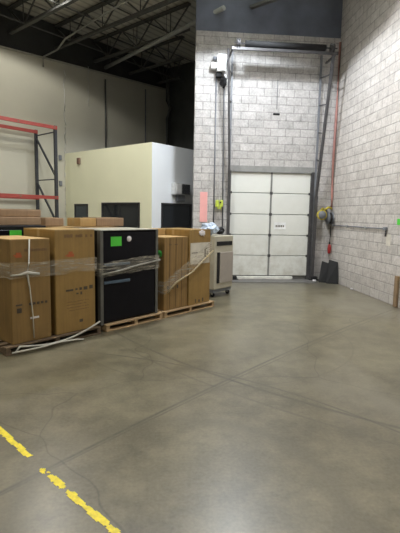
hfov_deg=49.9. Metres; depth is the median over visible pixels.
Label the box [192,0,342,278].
wall
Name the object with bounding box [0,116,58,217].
rack
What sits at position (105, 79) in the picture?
pipe
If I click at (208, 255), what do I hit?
wrap
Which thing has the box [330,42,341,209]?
pipe
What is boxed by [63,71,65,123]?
cable
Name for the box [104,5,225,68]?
ceiling pipe
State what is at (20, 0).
bar
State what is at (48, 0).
bar
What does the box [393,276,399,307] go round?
plank
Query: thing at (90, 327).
strap
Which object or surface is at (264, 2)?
joist
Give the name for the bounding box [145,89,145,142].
pipe
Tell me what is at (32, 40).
wall
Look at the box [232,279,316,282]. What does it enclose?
trim
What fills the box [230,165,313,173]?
trim
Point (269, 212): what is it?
door
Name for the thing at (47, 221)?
carton
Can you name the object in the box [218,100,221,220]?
pull chain
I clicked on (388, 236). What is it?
notice sheet
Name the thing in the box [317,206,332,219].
lamp
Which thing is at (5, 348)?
pallet
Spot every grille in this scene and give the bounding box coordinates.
[182,184,189,193]
[217,241,231,245]
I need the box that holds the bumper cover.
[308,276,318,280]
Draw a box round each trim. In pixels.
[0,45,165,89]
[226,170,230,234]
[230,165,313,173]
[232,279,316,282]
[305,172,314,278]
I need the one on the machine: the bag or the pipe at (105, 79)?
the bag
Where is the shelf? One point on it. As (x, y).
(177, 197)
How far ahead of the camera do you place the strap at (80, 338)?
5.50 m
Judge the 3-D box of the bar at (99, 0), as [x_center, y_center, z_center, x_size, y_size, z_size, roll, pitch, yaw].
[-2.512,-7.499,12.377,0.030,0.030,9.800,7,9,40]
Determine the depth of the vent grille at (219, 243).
9.22 m
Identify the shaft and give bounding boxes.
[230,38,338,63]
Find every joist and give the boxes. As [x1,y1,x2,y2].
[7,0,77,34]
[54,0,177,49]
[93,2,190,62]
[128,35,184,74]
[250,0,277,8]
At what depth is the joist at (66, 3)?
11.95 m
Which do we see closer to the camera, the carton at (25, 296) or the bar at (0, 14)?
the carton at (25, 296)
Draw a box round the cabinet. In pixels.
[0,225,45,235]
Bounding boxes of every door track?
[227,48,233,234]
[309,55,334,278]
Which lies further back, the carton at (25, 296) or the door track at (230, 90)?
the door track at (230, 90)
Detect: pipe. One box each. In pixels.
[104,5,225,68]
[105,79,106,147]
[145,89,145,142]
[330,42,341,209]
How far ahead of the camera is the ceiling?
13.57 m
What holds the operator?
attached to the wall at (259, 137)
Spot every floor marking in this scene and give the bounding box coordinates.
[0,426,32,456]
[40,468,120,532]
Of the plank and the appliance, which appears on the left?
the appliance
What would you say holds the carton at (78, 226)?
on the pallet
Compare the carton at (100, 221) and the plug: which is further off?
the plug
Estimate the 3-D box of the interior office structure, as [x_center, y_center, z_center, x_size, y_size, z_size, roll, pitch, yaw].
[-1.948,-1.898,14.552,4.279,3.700,3.270,7,9,40]
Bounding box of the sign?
[200,192,207,221]
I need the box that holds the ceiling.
[0,0,195,67]
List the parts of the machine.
rail, door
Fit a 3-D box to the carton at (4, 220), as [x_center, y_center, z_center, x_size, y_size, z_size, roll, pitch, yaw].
[-3.133,-0.691,6.454,0.554,0.130,1.304,7,9,40]
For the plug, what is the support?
attached to the wall at (366, 180)
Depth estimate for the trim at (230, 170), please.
11.51 m
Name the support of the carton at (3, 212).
on the carton at (4, 220)
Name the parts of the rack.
upright post, upright post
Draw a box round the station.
[215,200,222,208]
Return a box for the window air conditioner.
[171,183,189,200]
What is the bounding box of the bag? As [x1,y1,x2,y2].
[217,227,224,233]
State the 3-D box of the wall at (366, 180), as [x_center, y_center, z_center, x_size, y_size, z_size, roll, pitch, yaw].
[4.751,-2.120,0.582,0.250,7.750,22.850,0,7,-5]
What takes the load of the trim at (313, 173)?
attached to the wall at (259, 137)
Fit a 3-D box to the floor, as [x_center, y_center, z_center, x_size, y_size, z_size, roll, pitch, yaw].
[-3.537,1.033,5.887,38.000,0.100,36.000,0,7,-5]
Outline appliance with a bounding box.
[81,227,157,325]
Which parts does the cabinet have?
door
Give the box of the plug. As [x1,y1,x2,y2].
[327,241,330,253]
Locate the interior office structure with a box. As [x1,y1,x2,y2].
[65,142,193,227]
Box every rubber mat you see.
[318,261,327,282]
[326,260,337,283]
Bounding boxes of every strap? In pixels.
[12,338,83,353]
[15,321,99,351]
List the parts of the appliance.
door, door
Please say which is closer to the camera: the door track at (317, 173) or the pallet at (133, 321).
the pallet at (133, 321)
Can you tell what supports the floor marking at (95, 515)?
on the floor
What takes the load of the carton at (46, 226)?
on the pallet
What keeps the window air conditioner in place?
attached to the interior office structure
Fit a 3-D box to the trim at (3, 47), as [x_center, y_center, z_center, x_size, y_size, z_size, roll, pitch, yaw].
[-8.503,-5.907,9.464,0.066,1.140,22.402,7,9,40]
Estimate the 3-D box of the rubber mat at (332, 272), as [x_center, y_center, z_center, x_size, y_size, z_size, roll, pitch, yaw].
[3.526,0.143,11.383,0.315,0.618,0.232,5,8,32]
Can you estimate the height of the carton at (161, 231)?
1.376 m
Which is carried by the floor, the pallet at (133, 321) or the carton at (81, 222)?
the pallet at (133, 321)
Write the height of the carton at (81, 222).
0.151 m
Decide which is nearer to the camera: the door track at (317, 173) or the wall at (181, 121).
the door track at (317, 173)
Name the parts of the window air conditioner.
control panel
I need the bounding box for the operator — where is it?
[211,54,227,88]
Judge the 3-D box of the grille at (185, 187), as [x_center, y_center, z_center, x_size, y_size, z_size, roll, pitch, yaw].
[-0.410,-2.287,12.761,0.015,0.280,0.340,7,9,40]
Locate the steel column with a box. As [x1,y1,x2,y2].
[166,75,172,144]
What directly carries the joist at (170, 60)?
attached to the ceiling
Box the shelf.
[175,195,184,200]
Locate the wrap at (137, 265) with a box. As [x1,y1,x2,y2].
[99,258,160,275]
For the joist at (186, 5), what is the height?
0.740 m
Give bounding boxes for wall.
[0,4,167,88]
[0,48,168,225]
[168,61,194,149]
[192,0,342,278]
[329,0,399,307]
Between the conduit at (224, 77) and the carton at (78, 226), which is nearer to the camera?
the carton at (78, 226)
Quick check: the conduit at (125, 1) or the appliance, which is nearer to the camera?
the appliance
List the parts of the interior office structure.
pane, pane, pane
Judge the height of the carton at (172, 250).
1.256 m
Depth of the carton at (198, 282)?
7.88 m
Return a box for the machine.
[209,234,232,296]
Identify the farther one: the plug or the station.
the plug
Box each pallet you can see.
[0,326,100,356]
[95,312,162,331]
[158,300,213,317]
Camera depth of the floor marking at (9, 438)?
3.26 m
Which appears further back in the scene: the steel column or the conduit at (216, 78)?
the steel column
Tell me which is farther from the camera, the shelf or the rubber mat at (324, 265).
the shelf
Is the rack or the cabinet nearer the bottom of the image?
the cabinet
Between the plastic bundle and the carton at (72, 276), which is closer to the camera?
the carton at (72, 276)
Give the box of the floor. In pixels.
[0,278,399,532]
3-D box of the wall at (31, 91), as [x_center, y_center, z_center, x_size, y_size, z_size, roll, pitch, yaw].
[-8.650,-3.045,9.889,0.204,6.840,22.400,7,9,40]
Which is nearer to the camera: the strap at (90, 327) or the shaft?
the strap at (90, 327)
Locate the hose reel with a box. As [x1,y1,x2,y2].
[325,212,333,223]
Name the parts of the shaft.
bearing plate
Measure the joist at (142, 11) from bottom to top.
0.740 m
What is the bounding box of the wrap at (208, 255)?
[167,250,213,293]
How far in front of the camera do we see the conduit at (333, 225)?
9.79 m
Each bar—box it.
[0,14,183,81]
[20,0,181,65]
[48,0,194,62]
[99,0,194,45]
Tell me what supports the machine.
on the floor
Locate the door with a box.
[230,171,310,278]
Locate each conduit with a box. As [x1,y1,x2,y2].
[43,0,129,66]
[213,78,216,221]
[222,77,224,234]
[332,224,387,236]
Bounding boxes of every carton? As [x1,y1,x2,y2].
[0,209,40,216]
[0,216,40,224]
[0,235,50,344]
[23,227,94,334]
[40,217,63,225]
[46,226,86,227]
[67,218,95,226]
[78,226,108,227]
[83,217,122,225]
[150,228,164,234]
[158,235,187,310]
[164,228,210,305]
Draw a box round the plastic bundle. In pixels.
[200,222,219,234]
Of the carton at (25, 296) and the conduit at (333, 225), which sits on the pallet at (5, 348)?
the carton at (25, 296)
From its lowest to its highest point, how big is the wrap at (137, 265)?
0.296 m
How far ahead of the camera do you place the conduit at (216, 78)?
11.34 m
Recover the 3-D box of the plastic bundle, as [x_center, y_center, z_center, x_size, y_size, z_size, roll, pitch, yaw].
[0.207,-0.803,9.169,0.362,0.279,0.475,7,9,40]
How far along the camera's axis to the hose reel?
11.63 m
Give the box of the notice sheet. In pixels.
[386,234,390,245]
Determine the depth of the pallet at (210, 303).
7.72 m
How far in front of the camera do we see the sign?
11.53 m

